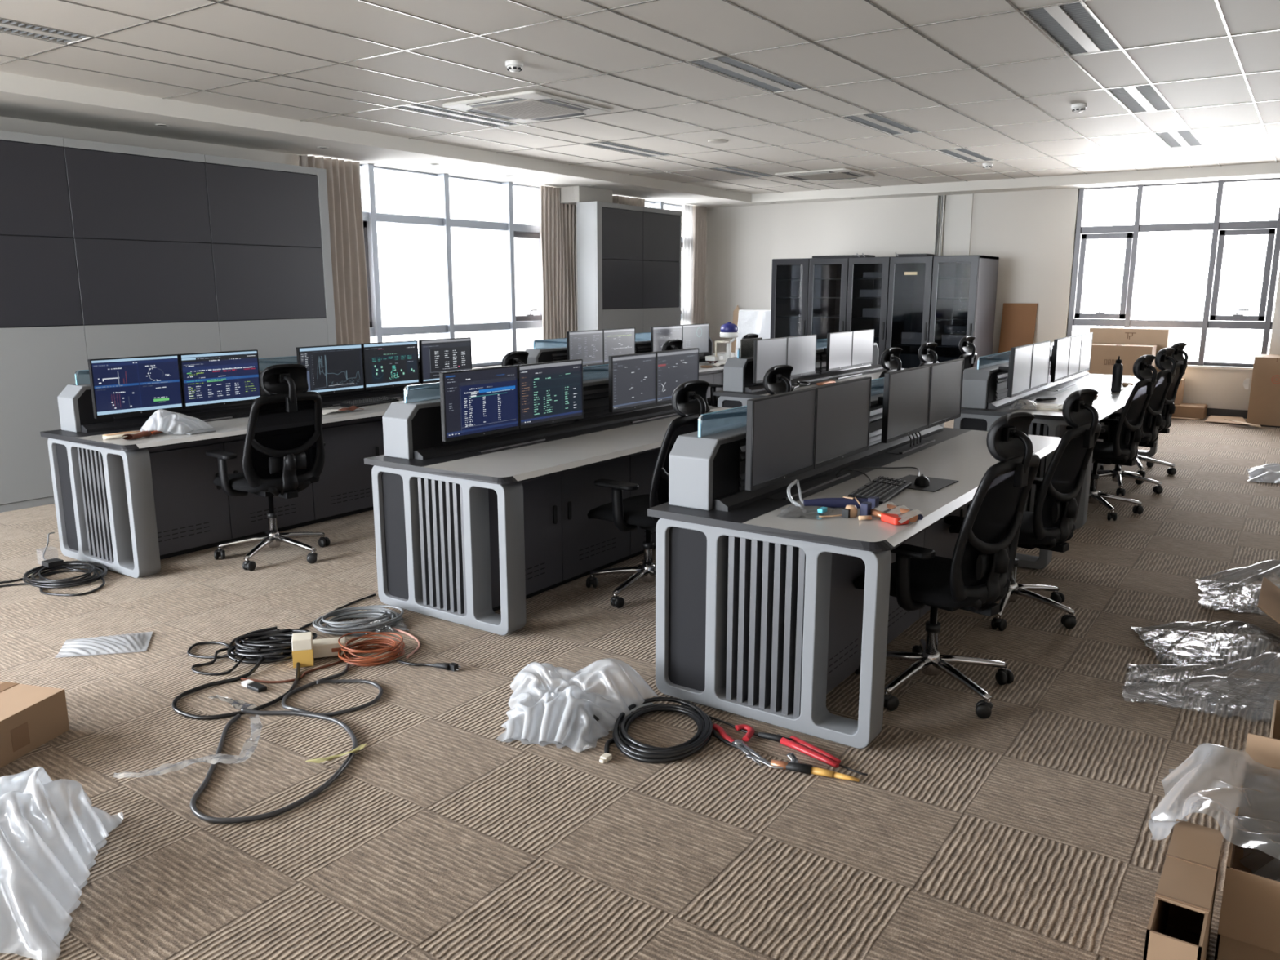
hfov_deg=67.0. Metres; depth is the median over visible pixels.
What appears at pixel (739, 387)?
control console
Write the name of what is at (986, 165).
smoke detector
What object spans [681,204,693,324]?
window
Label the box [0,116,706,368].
wall
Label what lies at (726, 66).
ceiling light
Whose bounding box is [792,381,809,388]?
coiled cord
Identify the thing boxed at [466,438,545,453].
cable tray
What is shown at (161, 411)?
plastic bag
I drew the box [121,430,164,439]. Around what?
glove
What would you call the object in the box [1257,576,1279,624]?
cardboard box
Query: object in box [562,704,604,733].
adapter
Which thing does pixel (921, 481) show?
computer mouse
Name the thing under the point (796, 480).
tubing
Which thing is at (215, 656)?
cable
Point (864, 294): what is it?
shelf
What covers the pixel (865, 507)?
block
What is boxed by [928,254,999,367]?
tall cabinet
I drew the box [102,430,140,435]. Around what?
wooden stick
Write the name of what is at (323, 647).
carton
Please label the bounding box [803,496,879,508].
strap
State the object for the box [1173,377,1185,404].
cardboard box
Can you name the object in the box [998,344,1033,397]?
monitor
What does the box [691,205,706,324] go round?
curtain
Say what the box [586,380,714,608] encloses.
office chair
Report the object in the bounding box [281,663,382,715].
cable
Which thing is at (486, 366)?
trim
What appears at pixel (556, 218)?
curtain
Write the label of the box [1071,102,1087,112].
smoke detector
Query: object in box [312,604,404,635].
cable coil
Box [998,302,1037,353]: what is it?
wooden board
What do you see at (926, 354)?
office chair
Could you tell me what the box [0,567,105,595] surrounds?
cable
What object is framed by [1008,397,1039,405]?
cable tray
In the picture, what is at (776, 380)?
office chair
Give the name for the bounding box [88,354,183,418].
monitor
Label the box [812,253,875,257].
tray
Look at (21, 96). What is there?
ceiling
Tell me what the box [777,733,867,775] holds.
pliers
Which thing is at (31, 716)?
cardboard box
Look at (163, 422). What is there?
cable tray
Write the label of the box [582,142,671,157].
ceiling light
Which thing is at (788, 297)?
shelf
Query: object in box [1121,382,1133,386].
chain
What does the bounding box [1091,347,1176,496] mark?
office chair
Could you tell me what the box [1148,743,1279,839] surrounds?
plastic bag
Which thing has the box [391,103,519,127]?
ceiling light
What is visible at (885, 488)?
keyboard
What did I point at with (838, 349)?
monitor
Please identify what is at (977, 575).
office chair
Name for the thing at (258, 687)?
connector
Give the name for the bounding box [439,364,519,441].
monitor
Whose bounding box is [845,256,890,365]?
tall cabinet
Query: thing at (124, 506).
control console
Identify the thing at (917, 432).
bundle
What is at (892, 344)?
shelf
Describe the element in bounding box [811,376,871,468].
monitor
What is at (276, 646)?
cable bundle
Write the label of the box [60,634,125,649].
plastic bag
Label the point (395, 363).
monitor
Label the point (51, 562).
connector
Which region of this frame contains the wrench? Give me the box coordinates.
[746,752,798,768]
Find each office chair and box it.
[205,364,329,571]
[502,351,528,366]
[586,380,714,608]
[661,339,683,351]
[706,333,759,406]
[763,364,793,395]
[854,412,1039,719]
[879,346,903,377]
[918,342,938,366]
[948,388,1101,631]
[958,335,977,371]
[1066,355,1157,520]
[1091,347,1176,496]
[1097,342,1188,477]
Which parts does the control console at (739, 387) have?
panel, frame, privacy glass, riser panel, louver panel, privacy glass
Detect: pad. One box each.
[183,429,216,435]
[897,475,958,492]
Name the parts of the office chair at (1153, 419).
armrest post, seat, frame, headrest arm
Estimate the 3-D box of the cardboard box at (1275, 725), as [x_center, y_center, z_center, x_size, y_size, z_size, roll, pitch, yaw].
[2.222,0.932,2.945,0.530,0.160,0.740,8,14,34]
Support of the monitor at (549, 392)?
on the control console at (467, 530)
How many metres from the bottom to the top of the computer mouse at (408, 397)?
0.041 m
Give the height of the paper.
0.020 m
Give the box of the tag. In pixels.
[817,506,827,513]
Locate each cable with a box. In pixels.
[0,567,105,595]
[42,532,54,559]
[171,656,300,719]
[186,641,250,675]
[189,707,357,823]
[226,628,279,662]
[240,659,342,683]
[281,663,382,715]
[297,593,375,629]
[390,626,420,658]
[835,468,871,481]
[836,466,919,477]
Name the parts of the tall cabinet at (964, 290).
door, handle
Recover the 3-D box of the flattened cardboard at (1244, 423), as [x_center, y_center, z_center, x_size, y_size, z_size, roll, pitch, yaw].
[6.907,-0.651,11.086,0.380,0.042,0.250,8,14,34]
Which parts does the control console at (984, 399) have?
panel, riser panel, privacy glass, louver panel, frame, cabinet door, cabinet door, frame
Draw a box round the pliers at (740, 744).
[712,723,769,766]
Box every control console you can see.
[40,347,437,577]
[364,364,730,635]
[524,332,724,406]
[647,377,1061,748]
[713,338,943,427]
[953,342,1158,528]
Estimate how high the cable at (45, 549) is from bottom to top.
0.119 m
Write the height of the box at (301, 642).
0.122 m
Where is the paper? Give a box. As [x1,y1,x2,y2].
[708,363,724,366]
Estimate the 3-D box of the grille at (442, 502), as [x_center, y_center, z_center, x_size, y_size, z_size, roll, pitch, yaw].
[-0.916,0.302,4.610,0.360,0.645,0.090,8,14,34]
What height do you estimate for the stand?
0.450 m
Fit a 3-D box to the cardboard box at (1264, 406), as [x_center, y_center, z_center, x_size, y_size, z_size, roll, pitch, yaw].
[7.534,-1.024,11.156,0.810,0.790,0.602,8,14,34]
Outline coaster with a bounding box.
[700,364,712,368]
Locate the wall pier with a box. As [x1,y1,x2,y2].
[559,186,612,330]
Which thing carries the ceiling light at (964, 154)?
attached to the ceiling at (721, 26)
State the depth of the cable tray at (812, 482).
4.04 m
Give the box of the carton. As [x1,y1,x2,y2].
[312,636,346,657]
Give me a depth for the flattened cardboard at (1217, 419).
11.46 m
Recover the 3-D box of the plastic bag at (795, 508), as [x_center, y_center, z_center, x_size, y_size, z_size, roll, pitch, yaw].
[0.618,0.111,3.569,0.177,0.020,0.216,5,12,23]
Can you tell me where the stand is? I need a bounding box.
[705,322,737,363]
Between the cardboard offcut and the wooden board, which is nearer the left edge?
the cardboard offcut
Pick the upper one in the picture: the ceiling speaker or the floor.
the ceiling speaker
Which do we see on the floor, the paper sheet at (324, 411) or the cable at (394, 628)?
the cable at (394, 628)
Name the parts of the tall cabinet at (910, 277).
name plate, handle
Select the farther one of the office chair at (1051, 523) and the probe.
the office chair at (1051, 523)
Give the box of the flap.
[1243,377,1249,389]
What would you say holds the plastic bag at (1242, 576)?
on the floor
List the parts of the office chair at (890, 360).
frame, headrest arm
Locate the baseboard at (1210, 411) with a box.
[1206,408,1248,418]
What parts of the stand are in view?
post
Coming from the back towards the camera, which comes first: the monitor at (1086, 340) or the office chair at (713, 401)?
the office chair at (713, 401)
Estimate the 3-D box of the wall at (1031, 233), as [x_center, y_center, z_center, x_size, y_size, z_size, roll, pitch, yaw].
[6.431,-2.493,12.365,12.800,3.200,0.320,8,14,34]
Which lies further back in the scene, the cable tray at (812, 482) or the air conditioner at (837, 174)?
the air conditioner at (837, 174)
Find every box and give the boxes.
[0,681,69,768]
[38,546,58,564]
[291,631,314,667]
[1086,342,1157,375]
[1088,326,1173,373]
[1142,818,1223,959]
[1172,402,1207,419]
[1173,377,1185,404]
[1213,733,1279,959]
[1246,354,1279,427]
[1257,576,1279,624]
[1269,699,1279,739]
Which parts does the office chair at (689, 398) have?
seat, armrest post, frame, headrest arm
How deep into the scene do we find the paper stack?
6.63 m
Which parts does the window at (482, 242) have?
sash, glass, sash, handle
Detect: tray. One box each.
[143,416,232,427]
[323,396,400,405]
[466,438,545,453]
[619,413,677,423]
[765,471,849,500]
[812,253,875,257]
[828,373,862,378]
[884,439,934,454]
[894,252,934,256]
[933,195,946,255]
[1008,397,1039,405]
[1046,383,1075,391]
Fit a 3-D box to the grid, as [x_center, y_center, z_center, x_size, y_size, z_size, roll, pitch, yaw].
[1.544,-2.311,4.540,11.450,0.009,17.020,8,14,34]
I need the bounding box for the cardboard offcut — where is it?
[731,305,739,353]
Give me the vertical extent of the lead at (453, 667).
0.031 m
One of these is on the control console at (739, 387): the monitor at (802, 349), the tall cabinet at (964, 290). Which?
the monitor at (802, 349)
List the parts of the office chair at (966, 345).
frame, headrest arm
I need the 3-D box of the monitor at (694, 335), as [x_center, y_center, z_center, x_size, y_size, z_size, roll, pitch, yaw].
[0.556,-1.565,10.753,0.161,0.334,0.560,8,14,34]
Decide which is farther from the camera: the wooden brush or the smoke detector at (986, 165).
the smoke detector at (986, 165)
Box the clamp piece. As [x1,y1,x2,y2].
[818,504,857,518]
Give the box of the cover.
[943,193,973,255]
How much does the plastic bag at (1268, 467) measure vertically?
0.102 m
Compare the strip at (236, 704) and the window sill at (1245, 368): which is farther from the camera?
the window sill at (1245, 368)
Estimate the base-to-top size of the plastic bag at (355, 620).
0.032 m
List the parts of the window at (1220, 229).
handle, sash, handle, sash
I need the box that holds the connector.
[41,557,63,567]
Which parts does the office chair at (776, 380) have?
headrest arm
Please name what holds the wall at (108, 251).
on the floor
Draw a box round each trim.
[471,364,502,368]
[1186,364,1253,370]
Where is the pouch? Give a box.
[1035,395,1057,401]
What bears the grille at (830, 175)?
attached to the air conditioner at (837, 174)
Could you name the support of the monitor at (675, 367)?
on the control console at (467, 530)
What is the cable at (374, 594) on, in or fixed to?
on the floor
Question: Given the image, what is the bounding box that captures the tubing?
[786,479,806,512]
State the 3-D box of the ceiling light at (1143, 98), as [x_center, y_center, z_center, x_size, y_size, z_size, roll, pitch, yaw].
[3.753,-2.904,7.232,0.298,0.119,1.200,8,14,34]
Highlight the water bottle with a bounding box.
[1111,355,1123,392]
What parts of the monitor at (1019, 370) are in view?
mount arm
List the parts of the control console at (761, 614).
panel, privacy glass, frame, riser panel, louver panel, cabinet door, tan cap, privacy glass, cabinet door, cabinet door, handle, cabinet door, frame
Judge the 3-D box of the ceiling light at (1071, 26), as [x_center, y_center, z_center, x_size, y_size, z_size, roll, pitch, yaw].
[2.386,-2.519,5.297,0.298,0.119,1.200,8,14,34]
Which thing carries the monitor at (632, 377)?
on the control console at (467, 530)
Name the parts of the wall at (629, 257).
panel, panel, panel, panel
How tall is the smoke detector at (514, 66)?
0.058 m
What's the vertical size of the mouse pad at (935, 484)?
0.003 m
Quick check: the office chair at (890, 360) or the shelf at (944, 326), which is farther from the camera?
the shelf at (944, 326)
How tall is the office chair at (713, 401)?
1.110 m
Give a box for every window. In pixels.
[360,163,542,367]
[644,200,683,324]
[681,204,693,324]
[1066,177,1279,367]
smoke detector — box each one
[505,60,523,72]
[982,162,993,168]
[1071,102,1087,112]
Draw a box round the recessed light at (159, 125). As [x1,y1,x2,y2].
[155,124,169,126]
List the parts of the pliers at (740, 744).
red handle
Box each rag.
[337,405,363,410]
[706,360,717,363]
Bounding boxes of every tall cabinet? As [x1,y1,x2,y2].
[769,257,810,338]
[807,257,849,339]
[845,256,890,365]
[885,255,933,368]
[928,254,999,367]
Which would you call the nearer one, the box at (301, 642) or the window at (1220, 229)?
the box at (301, 642)
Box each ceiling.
[0,0,1279,194]
[0,71,1279,208]
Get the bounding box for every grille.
[76,447,113,561]
[417,477,466,615]
[471,99,582,119]
[725,535,805,717]
[791,172,857,180]
[1023,422,1048,512]
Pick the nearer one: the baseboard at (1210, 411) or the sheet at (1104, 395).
the sheet at (1104, 395)
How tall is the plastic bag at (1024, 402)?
0.057 m
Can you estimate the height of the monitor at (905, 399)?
0.334 m
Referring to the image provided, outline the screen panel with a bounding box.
[740,337,762,358]
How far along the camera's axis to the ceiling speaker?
9.25 m
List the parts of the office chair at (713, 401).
seat, armrest post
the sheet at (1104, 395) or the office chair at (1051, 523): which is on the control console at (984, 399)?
the sheet at (1104, 395)
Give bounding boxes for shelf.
[776,278,802,317]
[813,278,840,318]
[852,278,881,345]
[891,342,920,346]
[935,277,969,347]
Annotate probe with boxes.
[707,715,792,742]
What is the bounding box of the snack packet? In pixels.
[870,501,922,524]
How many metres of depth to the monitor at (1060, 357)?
7.70 m
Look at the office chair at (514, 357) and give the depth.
6.92 m
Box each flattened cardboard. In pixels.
[1171,416,1199,419]
[1204,415,1245,424]
[1224,418,1261,427]
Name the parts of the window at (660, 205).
sash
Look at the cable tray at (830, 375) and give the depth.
9.03 m
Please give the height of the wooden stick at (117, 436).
0.022 m
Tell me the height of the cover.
0.875 m
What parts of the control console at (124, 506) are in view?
panel, privacy glass, frame, cabinet door, handle, riser panel, cabinet door, louver panel, privacy glass, cabinet door, handle, cabinet door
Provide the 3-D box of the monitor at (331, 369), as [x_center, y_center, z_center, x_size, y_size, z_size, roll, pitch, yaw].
[-2.220,-0.783,6.825,0.161,0.334,0.535,8,14,34]
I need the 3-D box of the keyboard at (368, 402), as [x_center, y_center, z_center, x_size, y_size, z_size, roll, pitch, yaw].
[-1.935,-0.562,6.938,0.141,0.029,0.430,7,13,30]
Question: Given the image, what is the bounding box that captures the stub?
[917,514,923,519]
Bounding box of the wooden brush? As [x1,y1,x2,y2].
[816,379,835,385]
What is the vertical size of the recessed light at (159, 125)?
0.005 m
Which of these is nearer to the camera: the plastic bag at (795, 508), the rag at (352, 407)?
the plastic bag at (795, 508)
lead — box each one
[395,659,461,671]
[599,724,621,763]
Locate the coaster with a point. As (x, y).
(702, 366)
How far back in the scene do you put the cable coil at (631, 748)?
3.38 m
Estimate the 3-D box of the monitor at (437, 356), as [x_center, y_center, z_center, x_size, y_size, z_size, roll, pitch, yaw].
[-1.592,-0.960,7.714,0.161,0.334,0.540,8,14,34]
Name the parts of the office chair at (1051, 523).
seat, frame, headrest arm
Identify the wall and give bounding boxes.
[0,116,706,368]
[0,130,336,512]
[576,201,681,333]
[705,177,1279,410]
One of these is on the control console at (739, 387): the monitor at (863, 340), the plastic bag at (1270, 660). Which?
the monitor at (863, 340)
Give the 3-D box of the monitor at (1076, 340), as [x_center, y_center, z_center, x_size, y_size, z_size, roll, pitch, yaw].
[3.603,-1.056,8.195,0.161,0.334,0.445,8,14,34]
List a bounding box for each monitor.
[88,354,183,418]
[177,349,261,408]
[296,343,364,395]
[361,340,419,390]
[418,337,471,383]
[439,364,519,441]
[515,359,583,428]
[566,329,603,366]
[603,327,635,364]
[608,351,656,413]
[650,324,682,351]
[656,347,699,404]
[682,323,709,354]
[745,387,817,491]
[752,337,787,383]
[786,334,817,377]
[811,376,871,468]
[823,331,853,370]
[850,328,874,367]
[877,364,932,443]
[928,358,964,428]
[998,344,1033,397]
[1030,340,1051,391]
[1049,337,1071,382]
[1067,334,1082,377]
[1079,332,1093,373]
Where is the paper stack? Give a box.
[1021,402,1062,410]
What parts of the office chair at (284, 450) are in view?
armrest post, seat, frame, headrest arm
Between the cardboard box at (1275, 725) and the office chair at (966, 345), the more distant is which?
the office chair at (966, 345)
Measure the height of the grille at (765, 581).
0.645 m
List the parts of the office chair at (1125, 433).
armrest post, seat, frame, headrest arm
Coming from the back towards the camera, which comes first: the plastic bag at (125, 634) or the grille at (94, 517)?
the grille at (94, 517)
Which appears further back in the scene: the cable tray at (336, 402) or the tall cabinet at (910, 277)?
the tall cabinet at (910, 277)
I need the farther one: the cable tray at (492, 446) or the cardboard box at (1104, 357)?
the cardboard box at (1104, 357)
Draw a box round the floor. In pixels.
[0,416,1279,959]
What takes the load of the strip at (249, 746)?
on the floor
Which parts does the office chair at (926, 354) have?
frame, headrest arm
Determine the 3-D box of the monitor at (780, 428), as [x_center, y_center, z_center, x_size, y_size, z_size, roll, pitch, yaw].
[0.495,-0.174,3.763,0.161,0.334,0.537,8,14,34]
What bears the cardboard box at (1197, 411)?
on the floor
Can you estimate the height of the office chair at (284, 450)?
1.140 m
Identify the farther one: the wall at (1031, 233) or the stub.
the wall at (1031, 233)
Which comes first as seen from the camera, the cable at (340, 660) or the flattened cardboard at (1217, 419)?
the cable at (340, 660)
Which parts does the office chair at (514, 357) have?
headrest arm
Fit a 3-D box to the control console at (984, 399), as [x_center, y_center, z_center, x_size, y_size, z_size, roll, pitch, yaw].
[3.528,-0.526,7.872,0.934,1.096,3.520,8,14,34]
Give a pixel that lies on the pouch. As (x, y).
(1053, 397)
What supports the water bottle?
on the control console at (984, 399)
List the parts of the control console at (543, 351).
privacy glass, riser panel, louver panel, privacy glass, cabinet door, cabinet door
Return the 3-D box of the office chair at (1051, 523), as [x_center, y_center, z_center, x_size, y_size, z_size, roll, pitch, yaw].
[1.839,0.105,4.645,0.632,1.117,0.644,11,16,44]
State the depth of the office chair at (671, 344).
8.45 m
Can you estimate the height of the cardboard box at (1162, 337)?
1.085 m
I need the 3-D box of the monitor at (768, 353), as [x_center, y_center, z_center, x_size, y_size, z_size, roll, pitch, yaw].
[0.989,-0.967,7.750,0.161,0.334,0.530,8,14,34]
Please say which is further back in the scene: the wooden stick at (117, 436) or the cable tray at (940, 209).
the cable tray at (940, 209)
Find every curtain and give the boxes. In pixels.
[297,155,370,345]
[539,185,576,341]
[612,195,644,206]
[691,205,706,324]
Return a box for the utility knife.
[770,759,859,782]
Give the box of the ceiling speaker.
[707,139,728,143]
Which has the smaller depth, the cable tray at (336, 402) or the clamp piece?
the clamp piece
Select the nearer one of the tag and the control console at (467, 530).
the tag
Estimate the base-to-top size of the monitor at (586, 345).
0.334 m
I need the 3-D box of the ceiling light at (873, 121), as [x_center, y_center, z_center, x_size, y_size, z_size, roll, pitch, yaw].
[2.108,-3.127,8.350,0.300,0.119,1.200,8,14,34]
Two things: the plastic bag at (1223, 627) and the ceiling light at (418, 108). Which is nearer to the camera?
the plastic bag at (1223, 627)
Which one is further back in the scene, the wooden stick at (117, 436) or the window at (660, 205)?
the window at (660, 205)
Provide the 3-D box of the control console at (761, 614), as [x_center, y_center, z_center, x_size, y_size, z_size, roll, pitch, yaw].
[1.206,0.135,4.552,0.934,1.096,2.790,8,14,34]
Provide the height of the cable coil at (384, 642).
0.092 m
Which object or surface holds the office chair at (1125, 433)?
on the floor
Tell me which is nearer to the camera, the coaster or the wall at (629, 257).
the coaster
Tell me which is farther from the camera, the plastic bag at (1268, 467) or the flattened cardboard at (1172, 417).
the flattened cardboard at (1172, 417)
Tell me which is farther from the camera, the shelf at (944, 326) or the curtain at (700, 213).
the curtain at (700, 213)
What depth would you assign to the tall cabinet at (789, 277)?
14.07 m
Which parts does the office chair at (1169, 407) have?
seat, frame, headrest arm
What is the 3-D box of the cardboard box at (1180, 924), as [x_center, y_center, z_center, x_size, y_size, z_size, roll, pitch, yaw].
[1.213,1.019,2.168,0.102,0.294,0.510,8,14,34]
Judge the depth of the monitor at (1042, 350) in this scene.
7.16 m
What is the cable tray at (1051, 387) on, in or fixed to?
on the control console at (984, 399)
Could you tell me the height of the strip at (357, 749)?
0.016 m
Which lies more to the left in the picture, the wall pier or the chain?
the wall pier
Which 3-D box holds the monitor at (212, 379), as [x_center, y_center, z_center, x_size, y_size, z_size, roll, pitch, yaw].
[-2.700,-0.648,6.146,0.161,0.334,0.530,8,14,34]
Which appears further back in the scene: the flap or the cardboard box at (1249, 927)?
the flap
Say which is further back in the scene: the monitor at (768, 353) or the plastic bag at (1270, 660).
the monitor at (768, 353)
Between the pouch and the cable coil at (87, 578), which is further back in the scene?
the pouch
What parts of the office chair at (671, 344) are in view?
headrest arm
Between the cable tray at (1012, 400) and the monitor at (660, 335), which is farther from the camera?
the monitor at (660, 335)
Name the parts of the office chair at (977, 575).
armrest post, seat, frame, headrest arm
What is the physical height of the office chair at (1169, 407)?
1.110 m
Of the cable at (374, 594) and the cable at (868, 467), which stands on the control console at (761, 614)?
the cable at (868, 467)
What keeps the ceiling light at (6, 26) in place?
attached to the ceiling at (721, 26)
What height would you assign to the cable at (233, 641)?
0.036 m
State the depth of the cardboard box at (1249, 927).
2.30 m
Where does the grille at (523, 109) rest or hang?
attached to the air conditioner at (527, 106)
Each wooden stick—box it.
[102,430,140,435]
[102,431,140,439]
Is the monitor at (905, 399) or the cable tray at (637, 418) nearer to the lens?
the monitor at (905, 399)
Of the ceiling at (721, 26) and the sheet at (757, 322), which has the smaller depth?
the ceiling at (721, 26)
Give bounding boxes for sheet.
[0,766,112,919]
[322,408,349,414]
[502,657,658,751]
[734,309,770,357]
[1100,394,1119,398]
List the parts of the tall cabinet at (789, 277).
handle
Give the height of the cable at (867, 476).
0.048 m
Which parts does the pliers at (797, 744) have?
red handle, red handle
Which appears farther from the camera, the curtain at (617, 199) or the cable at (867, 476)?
the curtain at (617, 199)
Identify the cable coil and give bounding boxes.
[0,560,107,587]
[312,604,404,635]
[337,631,404,666]
[612,697,713,763]
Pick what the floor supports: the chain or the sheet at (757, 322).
the sheet at (757, 322)
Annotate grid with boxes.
[0,0,1279,192]
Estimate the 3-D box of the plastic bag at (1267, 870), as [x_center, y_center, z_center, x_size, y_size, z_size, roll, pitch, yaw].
[1.733,1.022,2.341,0.491,0.160,0.563,8,14,34]
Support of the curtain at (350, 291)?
hanging from the ceiling at (21, 96)
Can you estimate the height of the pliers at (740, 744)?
0.022 m
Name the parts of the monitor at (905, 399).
mount arm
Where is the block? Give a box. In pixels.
[859,501,871,515]
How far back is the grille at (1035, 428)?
6.46 m
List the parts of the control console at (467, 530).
panel, privacy glass, frame, riser panel, cabinet door, handle, louver panel, handle, cabinet door, privacy glass, cabinet door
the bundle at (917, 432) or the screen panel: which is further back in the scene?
the screen panel
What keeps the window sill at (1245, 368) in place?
attached to the wall at (1031, 233)
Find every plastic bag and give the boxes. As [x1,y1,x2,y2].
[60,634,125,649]
[139,408,213,432]
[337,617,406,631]
[781,506,835,517]
[1009,399,1036,408]
[1123,651,1279,694]
[1135,621,1279,657]
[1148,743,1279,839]
[1195,560,1279,608]
[1240,841,1279,881]
[1248,462,1279,479]
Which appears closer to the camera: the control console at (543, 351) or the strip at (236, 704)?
the strip at (236, 704)
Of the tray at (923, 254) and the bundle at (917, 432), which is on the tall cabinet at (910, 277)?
the tray at (923, 254)
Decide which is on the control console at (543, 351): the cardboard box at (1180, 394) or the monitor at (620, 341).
the monitor at (620, 341)
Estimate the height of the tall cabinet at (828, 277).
1.970 m
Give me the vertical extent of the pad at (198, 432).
0.008 m
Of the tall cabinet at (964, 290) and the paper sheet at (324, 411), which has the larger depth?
the tall cabinet at (964, 290)
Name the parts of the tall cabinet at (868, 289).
handle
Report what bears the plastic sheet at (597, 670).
on the floor
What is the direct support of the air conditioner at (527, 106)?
attached to the ceiling at (721, 26)
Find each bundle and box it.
[226,626,317,663]
[908,431,921,446]
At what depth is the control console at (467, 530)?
4.75 m
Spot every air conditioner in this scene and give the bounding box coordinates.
[442,90,610,123]
[774,168,875,182]
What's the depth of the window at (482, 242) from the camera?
11.64 m
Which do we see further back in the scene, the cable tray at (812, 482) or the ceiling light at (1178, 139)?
the ceiling light at (1178, 139)
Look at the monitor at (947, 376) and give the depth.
5.30 m
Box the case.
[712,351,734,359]
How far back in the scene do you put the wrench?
3.23 m
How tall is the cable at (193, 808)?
0.028 m
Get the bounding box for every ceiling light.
[0,18,93,44]
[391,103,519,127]
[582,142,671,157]
[685,56,808,93]
[708,166,773,177]
[840,113,923,135]
[935,147,995,162]
[1020,1,1120,56]
[1106,84,1172,113]
[1154,129,1203,147]
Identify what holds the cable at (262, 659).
on the floor
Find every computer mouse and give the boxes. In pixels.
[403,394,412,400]
[914,474,929,486]
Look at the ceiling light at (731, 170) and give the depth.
11.81 m
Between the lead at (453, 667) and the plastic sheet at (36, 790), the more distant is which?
the lead at (453, 667)
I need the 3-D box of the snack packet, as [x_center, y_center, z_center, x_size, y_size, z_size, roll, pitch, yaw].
[0.910,0.120,3.468,0.104,0.047,0.190,-5,12,-25]
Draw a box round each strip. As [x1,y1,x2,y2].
[112,714,262,778]
[208,694,257,710]
[305,743,366,763]
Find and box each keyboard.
[340,396,399,406]
[848,475,911,504]
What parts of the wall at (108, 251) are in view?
panel, panel, panel, panel, panel, panel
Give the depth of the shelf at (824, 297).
13.90 m
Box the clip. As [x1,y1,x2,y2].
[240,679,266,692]

